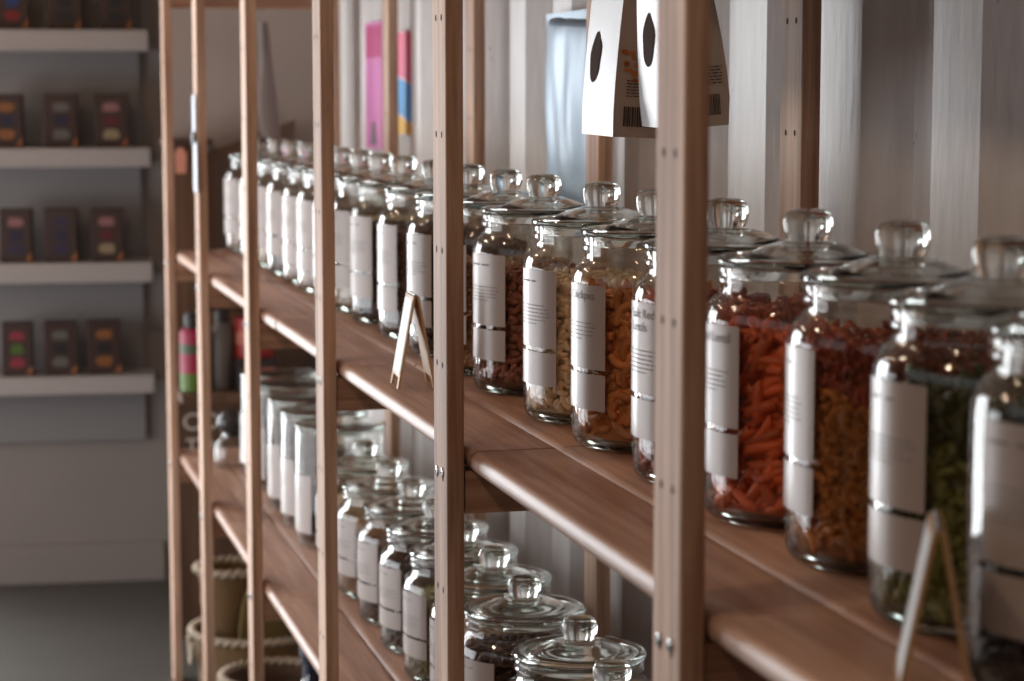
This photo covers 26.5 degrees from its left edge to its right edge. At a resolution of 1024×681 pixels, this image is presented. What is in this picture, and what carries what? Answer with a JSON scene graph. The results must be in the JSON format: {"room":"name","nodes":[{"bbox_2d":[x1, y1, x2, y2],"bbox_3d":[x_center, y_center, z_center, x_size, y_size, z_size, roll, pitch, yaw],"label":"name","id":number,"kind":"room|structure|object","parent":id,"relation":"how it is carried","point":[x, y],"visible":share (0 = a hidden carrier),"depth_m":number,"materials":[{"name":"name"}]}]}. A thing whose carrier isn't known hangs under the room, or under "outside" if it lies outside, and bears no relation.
{"room":"grocery store","nodes":[
{"label":"grocery store","id":0,"kind":"room"},
{"bbox_2d":[0,0,170,578],"bbox_3d":[-2.131,-0.548,6.154,3.350,2.550,0.080,-1,7,-9],"label":"wall","id":1,"kind":"structure","parent":0,"point":[74,492],"depth_m":6.36,"materials":[{"name":"paint"}]},
{"bbox_2d":[0,0,154,442],"bbox_3d":[-1.417,-0.728,6.104,0.790,2.080,0.204,-1,7,-9],"label":"display shelves","id":2,"kind":"object","parent":1,"relation":"attached to","point":[36,61],"visible":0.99,"depth_m":6.23,"materials":[{"name":"grey paint"}]},
{"bbox_2d":[0,94,24,147],"bbox_3d":[-1.410,-0.614,6.085,0.085,0.150,0.063,-1,6,-8],"label":"carton","id":3,"kind":"object","parent":2,"relation":"on","point":[11,105],"visible":1,"depth_m":6.06,"materials":[{"name":"brown"}]},
{"bbox_2d":[0,0,28,28],"bbox_3d":[-1.389,-0.940,6.054,0.087,0.150,0.063,-1,7,-11],"label":"carton","id":4,"kind":"object","parent":2,"relation":"on","point":[14,14],"visible":0.86,"depth_m":6.03,"materials":[{"name":"brown"}]},
{"bbox_2d":[0,208,33,262],"bbox_3d":[-1.392,-0.296,6.122,0.087,0.150,0.063,-1,6,-6],"label":"carton","id":5,"kind":"object","parent":2,"relation":"on","point":[16,224],"visible":1,"depth_m":6.09,"materials":[{"name":"brown"}]},
{"bbox_2d":[8,244,24,254],"bbox_3d":[-1.387,-0.255,6.096,0.046,0.029,0.001,-1,6,-6],"label":"print","id":6,"kind":"object","parent":5,"relation":"attached to","point":[15,249],"depth_m":6.10},
{"bbox_2d":[1,321,33,375],"bbox_3d":[-1.397,0.022,6.159,0.083,0.150,0.063,-1,6,-8],"label":"carton","id":7,"kind":"object","parent":2,"relation":"on","point":[17,336],"visible":1,"depth_m":6.13,"materials":[{"name":"brown"}]},
{"bbox_2d":[44,320,76,374],"bbox_3d":[-1.280,0.019,6.179,0.088,0.150,0.063,-1,7,-10],"label":"carton","id":8,"kind":"object","parent":2,"relation":"on","point":[60,336],"visible":1,"depth_m":6.15,"materials":[{"name":"brown"}]},
{"bbox_2d":[44,207,78,261],"bbox_3d":[-1.270,-0.298,6.142,0.088,0.150,0.063,-1,6,-6],"label":"carton","id":9,"kind":"object","parent":2,"relation":"on","point":[61,224],"visible":1,"depth_m":6.11,"materials":[{"name":"brown"}]},
{"bbox_2d":[44,94,78,147],"bbox_3d":[-1.265,-0.617,6.109,0.090,0.150,0.063,-1,7,-9],"label":"carton","id":10,"kind":"object","parent":2,"relation":"on","point":[60,110],"visible":1,"depth_m":6.08,"materials":[{"name":"brown"}]},
{"bbox_2d":[53,129,69,139],"bbox_3d":[-1.258,-0.576,6.083,0.047,0.029,0.001,-1,7,-9],"label":"print","id":11,"kind":"object","parent":10,"relation":"attached to","point":[60,134],"depth_m":6.08},
{"bbox_2d":[47,0,80,29],"bbox_3d":[-1.250,-0.942,6.077,0.090,0.150,0.063,-1,7,-11],"label":"carton","id":12,"kind":"object","parent":2,"relation":"on","point":[62,14],"visible":0.84,"depth_m":6.05,"materials":[{"name":"brown"}]},
{"bbox_2d":[88,319,120,373],"bbox_3d":[-1.160,0.017,6.200,0.090,0.150,0.063,-1,7,-12],"label":"carton","id":13,"kind":"object","parent":2,"relation":"on","point":[104,335],"visible":1,"depth_m":6.17,"materials":[{"name":"brown"}]},
{"bbox_2d":[91,207,123,261],"bbox_3d":[-1.145,-0.301,6.163,0.088,0.150,0.063,-1,6,-8],"label":"carton","id":14,"kind":"object","parent":2,"relation":"on","point":[107,223],"visible":1,"depth_m":6.13,"materials":[{"name":"brown"}]},
{"bbox_2d":[94,94,128,147],"bbox_3d":[-1.128,-0.619,6.131,0.091,0.150,0.063,-1,6,-8],"label":"carton","id":15,"kind":"object","parent":2,"relation":"on","point":[110,110],"visible":1,"depth_m":6.10,"materials":[{"name":"brown"}]},
{"bbox_2d":[99,0,131,29],"bbox_3d":[-1.111,-0.945,6.099,0.089,0.150,0.063,-1,7,-11],"label":"carton","id":16,"kind":"object","parent":2,"relation":"on","point":[113,14],"visible":0.87,"depth_m":6.07,"materials":[{"name":"brown"}]},
{"bbox_2d":[0,541,164,584],"bbox_3d":[-1.482,0.656,6.346,0.930,0.115,0.016,-1,7,-9],"label":"baseboard","id":17,"kind":"structure","parent":1,"relation":"attached to","point":[139,560],"depth_m":6.37,"materials":[{"name":"paint"}]},
{"bbox_2d":[0,579,199,680],"bbox_3d":[-0.869,1.210,2.212,2.750,0.060,9.030,-2,7,-14],"label":"floor","id":18,"kind":"structure","parent":0,"point":[115,630],"depth_m":5.78,"materials":[{"name":"grey concrete"}]},
{"bbox_2d":[160,138,309,636],"bbox_3d":[-0.704,0.132,5.669,0.372,1.308,0.312,-2,7,-14],"label":"shelving unit","id":19,"kind":"object","parent":18,"relation":"on","point":[184,194],"visible":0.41,"depth_m":5.68,"materials":[{"name":"brown wood"}]},
{"bbox_2d":[175,138,186,172],"bbox_3d":[-0.851,-0.474,5.590,0.030,0.090,0.004,-2,7,-14],"label":"tag","id":20,"kind":"object","parent":19,"relation":"hanging from","point":[180,154],"visible":1,"depth_m":5.59,"materials":[{"name":"brown"}]},
{"bbox_2d":[179,312,197,391],"bbox_3d":[-0.811,0.026,5.550,0.070,0.200,0.070,-2,7,-14],"label":"bottle","id":21,"kind":"object","parent":19,"relation":"on","point":[187,335],"visible":0.73,"depth_m":5.52,"materials":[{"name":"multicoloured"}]},
{"bbox_2d":[211,308,233,389],"bbox_3d":[-0.741,0.021,5.568,0.056,0.207,0.056,-2,7,-14],"label":"bottle","id":22,"kind":"object","parent":19,"relation":"on","point":[221,333],"visible":1,"depth_m":5.55,"materials":[{"name":"grey ceramic"}]},
{"bbox_2d":[207,120,294,309],"bbox_3d":[-0.686,-0.331,5.731,0.240,0.495,0.040,-2,7,-15],"label":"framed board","id":23,"kind":"object","parent":19,"relation":"on","point":[217,159],"visible":0.33,"depth_m":5.70,"materials":[{"name":"brown"}]},
{"bbox_2d":[233,355,277,390],"bbox_3d":[-0.661,0.082,5.596,0.102,0.080,0.122,-2,7,-14],"label":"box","id":24,"kind":"object","parent":19,"relation":"on","point":[238,363],"visible":0.4,"depth_m":5.54,"materials":[{"name":"black"}]},
{"bbox_2d":[234,316,273,357],"bbox_3d":[-0.663,-0.009,5.590,0.103,0.100,0.103,-2,7,-14],"label":"tin","id":25,"kind":"object","parent":24,"relation":"on","point":[239,337],"visible":0.31,"depth_m":5.55,"materials":[{"name":"red paint"}]},
{"bbox_2d":[187,617,300,680],"bbox_3d":[-0.590,0.755,5.056,0.320,0.201,0.322,-2,7,-14],"label":"basket","id":26,"kind":"object","parent":18,"relation":"on","point":[227,651],"visible":0.33,"depth_m":4.92,"materials":[{"name":"beige wicker"}]},
{"bbox_2d":[192,555,247,639],"bbox_3d":[-0.650,0.678,5.065,0.182,0.329,0.182,-2,7,-14],"label":"basket","id":27,"kind":"object","parent":26,"relation":"in","point":[230,573],"visible":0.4,"depth_m":4.99,"materials":[{"name":"beige wicker"}]},
{"bbox_2d":[239,588,286,640],"bbox_3d":[-0.572,0.696,5.005,0.117,0.313,0.033,-3,7,-25],"label":"basket","id":28,"kind":"object","parent":26,"relation":"in","point":[272,629],"visible":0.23,"depth_m":5.00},
{"bbox_2d":[217,657,302,680],"bbox_3d":[-0.519,0.804,4.794,0.258,0.161,0.257,-2,7,-14],"label":"basket","id":29,"kind":"object","parent":18,"relation":"on","point":[277,668],"visible":0.54,"depth_m":4.89,"materials":[{"name":"wicker"}]},
{"bbox_2d":[299,646,318,680],"bbox_3d":[-0.373,0.761,4.167,0.160,0.392,0.160,-2,7,-14],"label":"bottle","id":30,"kind":"object","parent":18,"relation":"on","point":[309,673],"visible":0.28,"depth_m":4.13,"materials":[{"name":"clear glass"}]},
{"bbox_2d":[160,0,972,680],"bbox_3d":[-0.060,0.034,3.093,0.426,2.080,4.555,-2,7,-14],"label":"shelving unit","id":31,"kind":"object","parent":18,"relation":"on","point":[731,602],"visible":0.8,"depth_m":2.31,"materials":[{"name":"brown wood"}]},
{"bbox_2d":[191,95,197,192],"bbox_3d":[-0.657,-0.407,4.501,0.006,0.200,0.072,-2,7,-14],"label":"card","id":32,"kind":"object","parent":31,"relation":"attached to","point":[193,133],"visible":1,"depth_m":4.49,"materials":[{"name":"white"}]},
{"bbox_2d":[214,409,242,463],"bbox_3d":[-0.647,0.226,5.025,0.082,0.133,0.082,-2,7,-14],"label":"jar","id":33,"kind":"object","parent":31,"relation":"on","point":[228,421],"visible":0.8,"depth_m":5.00,"materials":[{"name":"clear glass"}]},
{"bbox_2d":[227,187,241,247],"bbox_3d":[-0.596,-0.297,5.197,0.171,0.142,0.171,6,9,42],"label":"grain","id":34,"kind":"object","parent":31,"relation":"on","point":[232,240],"visible":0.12,"depth_m":5.15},
{"bbox_2d":[238,139,285,257],"bbox_3d":[-0.530,-0.321,4.937,0.180,0.271,0.179,-4,8,-33],"label":"glass jar","id":35,"kind":"object","parent":31,"relation":"on","point":[274,145],"visible":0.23,"depth_m":4.90,"materials":[{"name":"glass"}]},
{"bbox_2d":[224,137,299,251],"bbox_3d":[-0.596,-0.350,5.191,0.180,0.271,0.179,-4,8,-33],"label":"glass jar","id":36,"kind":"object","parent":31,"relation":"on","point":[230,185],"visible":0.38,"depth_m":5.14,"materials":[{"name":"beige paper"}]},
{"bbox_2d":[259,5,279,137],"bbox_3d":[-0.574,-0.636,5.149,0.043,0.311,0.036,1,7,11],"label":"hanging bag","id":37,"kind":"object","parent":31,"relation":"hanging from","point":[268,101],"visible":1,"depth_m":5.14,"materials":[{"name":"grey fabric"}]},
{"bbox_2d":[239,367,315,472],"bbox_3d":[-0.530,0.185,4.955,0.177,0.232,0.177,-4,7,-30],"label":"glass canister","id":38,"kind":"object","parent":31,"relation":"on","point":[265,372],"visible":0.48,"depth_m":4.92,"materials":[{"name":"clear glass"}]},
{"bbox_2d":[244,414,294,468],"bbox_3d":[-0.530,0.233,4.961,0.164,0.113,0.164,4,7,29],"label":"grain","id":39,"kind":"object","parent":38,"relation":"in","point":[273,420],"visible":0.15,"depth_m":4.92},
{"bbox_2d":[258,141,300,267],"bbox_3d":[-0.477,-0.298,4.733,0.180,0.271,0.179,-4,8,-33],"label":"glass jar","id":40,"kind":"object","parent":31,"relation":"on","point":[290,148],"visible":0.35,"depth_m":4.68,"materials":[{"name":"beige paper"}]},
{"bbox_2d":[258,190,313,262],"bbox_3d":[-0.476,-0.250,4.738,0.171,0.152,0.171,-4,8,-32],"label":"oats","id":41,"kind":"object","parent":40,"relation":"in","point":[262,251],"visible":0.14,"depth_m":4.69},
{"bbox_2d":[260,377,315,478],"bbox_3d":[-0.482,0.205,4.773,0.177,0.232,0.177,-4,7,-30],"label":"glass canister","id":42,"kind":"object","parent":31,"relation":"on","point":[282,384],"visible":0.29,"depth_m":4.71,"materials":[{"name":"clear glass"}]},
{"bbox_2d":[262,426,316,485],"bbox_3d":[-0.483,0.253,4.778,0.164,0.113,0.164,4,7,29],"label":"grain","id":43,"kind":"object","parent":42,"relation":"in","point":[291,435],"visible":0.22,"depth_m":4.72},
{"bbox_2d":[300,247,314,286],"bbox_3d":[-0.319,-0.177,4.132,0.171,0.142,0.171,-2,7,-13],"label":"grain","id":44,"kind":"object","parent":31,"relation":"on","point":[307,276],"visible":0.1,"depth_m":4.09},
{"bbox_2d":[265,143,352,275],"bbox_3d":[-0.421,-0.274,4.518,0.180,0.271,0.179,-4,8,-33],"label":"glass jar","id":45,"kind":"object","parent":31,"relation":"on","point":[305,150],"visible":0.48,"depth_m":4.47,"materials":[{"name":"clear glass"}]},
{"bbox_2d":[268,192,349,270],"bbox_3d":[-0.421,-0.228,4.524,0.171,0.157,0.171,0,6,2],"label":"seeds","id":46,"kind":"object","parent":45,"relation":"in","point":[304,196],"visible":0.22,"depth_m":4.48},
{"bbox_2d":[266,391,351,508],"bbox_3d":[-0.422,0.232,4.540,0.177,0.232,0.177,-4,7,-30],"label":"glass canister","id":47,"kind":"object","parent":31,"relation":"on","point":[281,400],"visible":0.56,"depth_m":4.49,"materials":[{"name":"clear glass"}]},
{"bbox_2d":[271,442,348,504],"bbox_3d":[-0.422,0.280,4.545,0.164,0.113,0.164,4,7,29],"label":"grain","id":48,"kind":"object","parent":47,"relation":"in","point":[300,450],"visible":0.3,"depth_m":4.51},
{"bbox_2d":[280,404,367,523],"bbox_3d":[-0.375,0.252,4.361,0.177,0.232,0.177,-4,7,-30],"label":"glass canister","id":49,"kind":"object","parent":31,"relation":"on","point":[295,413],"visible":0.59,"depth_m":4.31,"materials":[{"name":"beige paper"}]},
{"bbox_2d":[284,456,339,521],"bbox_3d":[-0.375,0.300,4.366,0.164,0.113,0.164,4,7,29],"label":"grain","id":50,"kind":"object","parent":49,"relation":"in","point":[306,466],"visible":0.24,"depth_m":4.33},
{"bbox_2d":[281,146,372,284],"bbox_3d":[-0.365,-0.250,4.303,0.180,0.271,0.179,-4,8,-33],"label":"glass jar","id":51,"kind":"object","parent":31,"relation":"on","point":[288,203],"visible":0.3,"depth_m":4.25,"materials":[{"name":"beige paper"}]},
{"bbox_2d":[285,204,369,278],"bbox_3d":[-0.365,-0.197,4.310,0.171,0.142,0.171,1,7,12],"label":"grain","id":52,"kind":"object","parent":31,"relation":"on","point":[293,272],"visible":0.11,"depth_m":4.28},
{"bbox_2d":[294,416,386,542],"bbox_3d":[-0.328,0.272,4.181,0.177,0.232,0.177,-4,7,-30],"label":"glass canister","id":53,"kind":"object","parent":31,"relation":"on","point":[347,426],"visible":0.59,"depth_m":4.13,"materials":[{"name":"clear glass"}]},
{"bbox_2d":[299,474,349,541],"bbox_3d":[-0.329,0.320,4.186,0.164,0.113,0.164,4,7,29],"label":"grain","id":54,"kind":"object","parent":53,"relation":"in","point":[312,537],"visible":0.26,"depth_m":4.13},
{"bbox_2d":[296,147,390,292],"bbox_3d":[-0.319,-0.230,4.126,0.180,0.271,0.179,-4,8,-33],"label":"glass jar","id":55,"kind":"object","parent":31,"relation":"on","point":[304,259],"visible":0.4,"depth_m":4.08,"materials":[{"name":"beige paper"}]},
{"bbox_2d":[312,150,411,295],"bbox_3d":[-0.272,-0.209,3.944,0.180,0.271,0.179,-4,8,-33],"label":"glass jar","id":56,"kind":"object","parent":31,"relation":"on","point":[359,159],"visible":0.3,"depth_m":3.91,"materials":[{"name":"clear glass"}]},
{"bbox_2d":[335,205,408,287],"bbox_3d":[-0.272,-0.164,3.950,0.171,0.157,0.171,2,7,20],"label":"seeds","id":57,"kind":"object","parent":56,"relation":"in","point":[372,211],"visible":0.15,"depth_m":3.91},
{"bbox_2d":[316,439,408,560],"bbox_3d":[-0.268,0.295,3.976,0.180,0.231,0.179,-4,8,-35],"label":"glass jar","id":58,"kind":"object","parent":31,"relation":"on","point":[362,463],"visible":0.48,"depth_m":3.94,"materials":[{"name":"clear glass"}]},
{"bbox_2d":[337,492,372,556],"bbox_3d":[-0.268,0.343,3.981,0.171,0.112,0.171,0,6,4],"label":"oats","id":59,"kind":"object","parent":58,"relation":"in","point":[352,511],"visible":0.05,"depth_m":3.91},
{"bbox_2d":[335,152,431,312],"bbox_3d":[-0.226,-0.189,3.767,0.180,0.271,0.179,-4,8,-33],"label":"glass jar","id":60,"kind":"object","parent":31,"relation":"on","point":[379,162],"visible":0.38,"depth_m":3.71,"materials":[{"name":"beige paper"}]},
{"bbox_2d":[335,214,429,305],"bbox_3d":[-0.225,-0.141,3.773,0.171,0.152,0.171,2,7,20],"label":"oats","id":61,"kind":"object","parent":60,"relation":"in","point":[342,294],"visible":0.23,"depth_m":3.73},
{"bbox_2d":[349,155,422,323],"bbox_3d":[-0.177,-0.169,3.582,0.180,0.271,0.179,-4,8,-34],"label":"glass jar","id":62,"kind":"object","parent":31,"relation":"on","point":[403,167],"visible":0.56,"depth_m":3.53,"materials":[{"name":"clear glass"}]},
{"bbox_2d":[353,218,432,316],"bbox_3d":[-0.177,-0.121,3.587,0.170,0.153,0.171,4,8,33],"label":"beans","id":63,"kind":"object","parent":62,"relation":"in","point":[362,306],"visible":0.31,"depth_m":3.53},
{"bbox_2d":[338,458,433,599],"bbox_3d":[-0.213,0.319,3.764,0.180,0.231,0.179,-4,7,-31],"label":"glass jar","id":64,"kind":"object","parent":31,"relation":"on","point":[386,483],"visible":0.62,"depth_m":3.72,"materials":[{"name":"clear glass"}]},
{"bbox_2d":[340,518,389,591],"bbox_3d":[-0.213,0.371,3.770,0.171,0.105,0.171,1,7,10],"label":"grain","id":65,"kind":"object","parent":64,"relation":"in","point":[375,527],"visible":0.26,"depth_m":3.73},
{"bbox_2d":[357,477,433,625],"bbox_3d":[-0.164,0.340,3.576,0.180,0.231,0.179,-4,7,-31],"label":"glass jar","id":66,"kind":"object","parent":31,"relation":"on","point":[409,503],"visible":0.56,"depth_m":3.53,"materials":[{"name":"clear glass"}]},
{"bbox_2d":[360,534,416,617],"bbox_3d":[-0.164,0.387,3.582,0.171,0.116,0.171,2,7,20],"label":"seeds","id":67,"kind":"object","parent":66,"relation":"in","point":[398,550],"visible":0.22,"depth_m":3.53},
{"bbox_2d":[391,290,433,389],"bbox_3d":[-0.126,-0.002,2.773,0.049,0.120,0.070,-1,7,-10],"label":"sign","id":68,"kind":"object","parent":31,"relation":"on","point":[412,304],"visible":0.97,"depth_m":2.76,"materials":[{"name":"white wood"}]},
{"bbox_2d":[379,498,488,654],"bbox_3d":[-0.117,0.360,3.397,0.180,0.231,0.179,-4,7,-31],"label":"glass jar","id":69,"kind":"object","parent":31,"relation":"on","point":[415,530],"visible":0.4,"depth_m":3.35,"materials":[{"name":"clear glass"}]},
{"bbox_2d":[383,558,434,646],"bbox_3d":[-0.117,0.408,3.402,0.170,0.113,0.171,1,6,7],"label":"beans","id":70,"kind":"object","parent":69,"relation":"in","point":[423,575],"visible":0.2,"depth_m":3.35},
{"bbox_2d":[377,159,493,339],"bbox_3d":[-0.118,-0.143,3.352,0.180,0.271,0.179,-3,7,-27],"label":"glass jar","id":71,"kind":"object","parent":31,"relation":"on","point":[386,234],"visible":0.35,"depth_m":3.30,"materials":[{"name":"clear glass"}]},
{"bbox_2d":[381,225,490,332],"bbox_3d":[-0.117,-0.097,3.358,0.171,0.157,0.171,3,7,27],"label":"seeds","id":72,"kind":"object","parent":71,"relation":"in","point":[391,321],"visible":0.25,"depth_m":3.30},
{"bbox_2d":[403,520,517,680],"bbox_3d":[-0.072,0.380,3.220,0.180,0.231,0.179,-4,7,-31],"label":"glass jar","id":73,"kind":"object","parent":31,"relation":"on","point":[414,606],"visible":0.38,"depth_m":3.18,"materials":[{"name":"clear glass"}]},
{"bbox_2d":[407,585,473,676],"bbox_3d":[-0.071,0.428,3.226,0.171,0.112,0.171,-1,7,-10],"label":"lentils","id":74,"kind":"object","parent":73,"relation":"in","point":[421,667],"visible":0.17,"depth_m":3.18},
{"bbox_2d":[407,164,531,356],"bbox_3d":[-0.062,-0.118,3.138,0.180,0.271,0.179,-4,7,-31],"label":"glass jar","id":75,"kind":"object","parent":31,"relation":"on","point":[418,246],"visible":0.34,"depth_m":3.09,"materials":[{"name":"clear glass"}]},
{"bbox_2d":[411,235,527,348],"bbox_3d":[-0.061,-0.071,3.143,0.171,0.153,0.170,3,7,26],"label":"beans","id":76,"kind":"object","parent":75,"relation":"in","point":[500,245],"visible":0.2,"depth_m":3.09,"materials":[{"name":"food"}]},
{"bbox_2d":[430,545,555,680],"bbox_3d":[-0.025,0.400,3.042,0.180,0.231,0.179,-4,7,-31],"label":"glass jar","id":77,"kind":"object","parent":31,"relation":"on","point":[491,576],"visible":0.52,"depth_m":3.01,"materials":[{"name":"clear glass"}]},
{"bbox_2d":[434,616,554,668],"bbox_3d":[-0.025,0.452,3.049,0.171,0.105,0.171,-1,7,-9],"label":"grain","id":78,"kind":"object","parent":77,"relation":"in","point":[475,629],"visible":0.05,"depth_m":3.03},
{"bbox_2d":[464,253,568,367],"bbox_3d":[-0.008,-0.042,2.939,0.171,0.142,0.171,-2,7,-19],"label":"grain","id":79,"kind":"object","parent":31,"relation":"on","point":[516,260],"visible":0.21,"depth_m":2.88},
{"bbox_2d":[463,169,572,375],"bbox_3d":[-0.009,-0.095,2.933,0.180,0.271,0.179,-4,7,-31],"label":"glass jar","id":80,"kind":"object","parent":31,"relation":"on","point":[506,184],"visible":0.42,"depth_m":2.89,"materials":[{"name":"clear glass"}]},
{"bbox_2d":[464,574,585,680],"bbox_3d":[0.016,0.421,2.858,0.180,0.231,0.179,-6,8,-41],"label":"glass jar","id":81,"kind":"object","parent":31,"relation":"on","point":[524,609],"visible":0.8,"depth_m":2.81,"materials":[{"name":"clear glass"}]},
{"bbox_2d":[464,632,570,680],"bbox_3d":[0.016,0.461,2.862,0.171,0.130,0.170,3,7,22],"label":"cacao nibs","id":82,"kind":"object","parent":81,"relation":"in","point":[497,650],"visible":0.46,"depth_m":2.82,"materials":[{"name":"food"}]},
{"bbox_2d":[473,174,614,395],"bbox_3d":[0.040,-0.075,2.748,0.180,0.271,0.179,-4,8,-34],"label":"glass jar","id":83,"kind":"object","parent":31,"relation":"on","point":[543,190],"visible":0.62,"depth_m":2.70,"materials":[{"name":"clear glass"}]},
{"bbox_2d":[476,262,605,386],"bbox_3d":[0.040,-0.022,2.755,0.171,0.143,0.171,-3,7,-27],"label":"peanuts","id":84,"kind":"object","parent":83,"relation":"in","point":[509,372],"visible":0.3,"depth_m":2.69,"materials":[{"name":"food"}]},
{"bbox_2d":[509,614,648,680],"bbox_3d":[0.081,0.446,2.635,0.180,0.231,0.179,-3,7,-25],"label":"glass jar","id":85,"kind":"object","parent":31,"relation":"on","point":[572,654],"visible":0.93,"depth_m":2.60,"materials":[{"name":"clear glass"}]},
{"bbox_2d":[523,181,638,424],"bbox_3d":[0.102,-0.048,2.509,0.180,0.271,0.179,-4,7,-30],"label":"glass jar","id":86,"kind":"object","parent":31,"relation":"on","point":[601,199],"visible":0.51,"depth_m":2.46,"materials":[{"name":"clear glass"}]},
{"bbox_2d":[527,266,655,414],"bbox_3d":[0.103,-0.002,2.514,0.171,0.157,0.171,6,9,43],"label":"pasta","id":87,"kind":"object","parent":86,"relation":"in","point":[549,399],"visible":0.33,"depth_m":2.45,"materials":[{"name":"food"}]},
{"bbox_2d":[571,657,646,680],"bbox_3d":[0.111,0.469,2.433,0.180,0.231,0.179,-3,7,-25],"label":"glass jar","id":88,"kind":"object","parent":31,"relation":"on","point":[607,668],"visible":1,"depth_m":2.41,"materials":[{"name":"clear glass"}]},
{"bbox_2d":[582,0,656,138],"bbox_3d":[0.128,-0.380,2.453,0.068,0.303,0.109,-2,7,-17],"label":"paper bag","id":89,"kind":"object","parent":31,"relation":"hanging from","point":[611,102],"visible":0.59,"depth_m":2.42,"materials":[{"name":"white paper"}]},
{"bbox_2d":[621,49,638,82],"bbox_3d":[0.131,-0.303,2.408,0.023,0.036,0.001,1,7,-18],"label":"picture","id":90,"kind":"object","parent":89,"relation":"attached to","point":[623,51],"depth_m":2.41},
{"bbox_2d":[571,188,740,453],"bbox_3d":[0.152,-0.026,2.315,0.180,0.271,0.179,-3,7,-27],"label":"glass jar","id":91,"kind":"object","parent":31,"relation":"on","point":[588,302],"visible":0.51,"depth_m":2.27,"materials":[{"name":"clear glass"}]},
{"bbox_2d":[576,278,729,443],"bbox_3d":[0.153,0.016,2.321,0.169,0.165,0.171,3,7,24],"label":"chickpea fusilli","id":92,"kind":"object","parent":91,"relation":"in","point":[615,423],"visible":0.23,"depth_m":2.26,"materials":[{"name":"food"}]},
{"bbox_2d":[637,0,729,127],"bbox_3d":[0.182,-0.378,2.329,0.073,0.302,0.109,-2,7,-17],"label":"paper bag","id":93,"kind":"object","parent":31,"relation":"hanging from","point":[647,10],"visible":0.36,"depth_m":2.32,"materials":[{"name":"white paper"}]},
{"bbox_2d":[631,197,818,489],"bbox_3d":[0.205,-0.003,2.111,0.180,0.271,0.179,-3,7,-25],"label":"glass jar","id":94,"kind":"object","parent":31,"relation":"on","point":[728,231],"visible":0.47,"depth_m":2.08,"materials":[{"name":"clear glass"}]},
{"bbox_2d":[638,286,812,477],"bbox_3d":[0.206,0.035,2.115,0.171,0.172,0.170,-1,7,-10],"label":"lentils","id":95,"kind":"object","parent":94,"relation":"in","point":[738,303],"visible":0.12,"depth_m":2.08,"materials":[{"name":"food"}]},
{"bbox_2d":[705,208,906,530],"bbox_3d":[0.258,0.019,1.915,0.180,0.271,0.179,-2,7,-20],"label":"glass jar","id":96,"kind":"object","parent":31,"relation":"on","point":[807,231],"visible":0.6,"depth_m":1.87,"materials":[{"name":"clear glass"}]},
{"bbox_2d":[708,314,889,516],"bbox_3d":[0.259,0.063,1.920,0.169,0.161,0.169,-3,7,-28],"label":"pasta","id":97,"kind":"object","parent":96,"relation":"in","point":[758,488],"visible":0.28,"depth_m":1.86,"materials":[{"name":"food"}]},
{"bbox_2d":[783,220,1015,576],"bbox_3d":[0.308,0.040,1.736,0.180,0.271,0.179,-1,7,-10],"label":"glass jar","id":98,"kind":"object","parent":31,"relation":"on","point":[901,261],"visible":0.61,"depth_m":1.70,"materials":[{"name":"clear glass"}]},
{"bbox_2d":[892,509,971,680],"bbox_3d":[0.259,0.164,1.333,0.049,0.113,0.070,1,7,9],"label":"sign","id":99,"kind":"object","parent":31,"relation":"on","point":[935,524],"visible":1,"depth_m":1.30,"materials":[{"name":"brown wood"}]},
{"bbox_2d":[868,235,1023,639],"bbox_3d":[0.344,0.061,1.541,0.180,0.271,0.179,-3,7,-21],"label":"glass jar","id":100,"kind":"object","parent":31,"relation":"on","point":[898,410],"visible":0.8,"depth_m":1.50,"materials":[{"name":"clear glass"}]},
{"bbox_2d":[875,363,1023,624],"bbox_3d":[0.345,0.103,1.546,0.171,0.164,0.171,2,7,15],"label":"pasta","id":101,"kind":"object","parent":100,"relation":"in","point":[947,418],"visible":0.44,"depth_m":1.48,"materials":[{"name":"food"}]},
{"bbox_2d":[964,312,1023,680],"bbox_3d":[0.375,0.082,1.359,0.180,0.271,0.179,-5,8,-39],"label":"glass jar","id":102,"kind":"object","parent":31,"relation":"on","point":[1001,606],"visible":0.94,"depth_m":1.32,"materials":[{"name":"clear glass"}]},
{"bbox_2d":[971,450,1023,680],"bbox_3d":[0.376,0.139,1.366,0.171,0.134,0.171,-1,7,-12],"label":"beans","id":103,"kind":"object","parent":102,"relation":"in","point":[1003,657],"visible":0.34,"depth_m":1.35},
{"bbox_2d":[171,8,315,369],"bbox_3d":[-0.670,-0.509,5.815,0.475,2.550,0.065,-2,7,-14],"label":"wall partition","id":104,"kind":"structure","parent":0,"point":[290,30],"depth_m":5.75,"materials":[{"name":"paint"}]},
{"bbox_2d":[340,0,1023,680],"bbox_3d":[0.412,-0.124,2.398,0.102,2.550,9.175,-2,7,-14],"label":"wall","id":105,"kind":"structure","parent":0,"point":[922,101],"depth_m":2.58,"materials":[{"name":"paint"}]},
{"bbox_2d":[365,21,382,149],"bbox_3d":[-0.316,-0.581,4.966,0.002,0.287,0.200,-2,7,-14],"label":"poster","id":106,"kind":"object","parent":105,"relation":"attached to","point":[373,30],"visible":0.98,"depth_m":4.96,"materials":[{"name":"pink paper"}]},
{"bbox_2d":[398,30,411,135],"bbox_3d":[-0.237,-0.551,4.663,0.002,0.220,0.210,-2,7,-14],"label":"poster","id":107,"kind":"object","parent":105,"relation":"attached to","point":[404,37],"visible":0.64,"depth_m":4.62,"materials":[{"name":"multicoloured paper"}]},
{"bbox_2d":[545,9,585,203],"bbox_3d":[0.090,-0.347,3.339,0.042,0.312,0.284,-1,7,-9],"label":"bag","id":108,"kind":"object","parent":105,"relation":"hanging from","point":[566,31],"visible":0.63,"depth_m":3.32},
{"bbox_2d":[790,311,1009,562],"bbox_3d":[0.309,0.074,1.740,0.171,0.180,0.171,4,7,30],"label":"pasta","id":109,"kind":"object","parent":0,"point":[837,527],"visible":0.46,"depth_m":1.68,"materials":[{"name":"food"}]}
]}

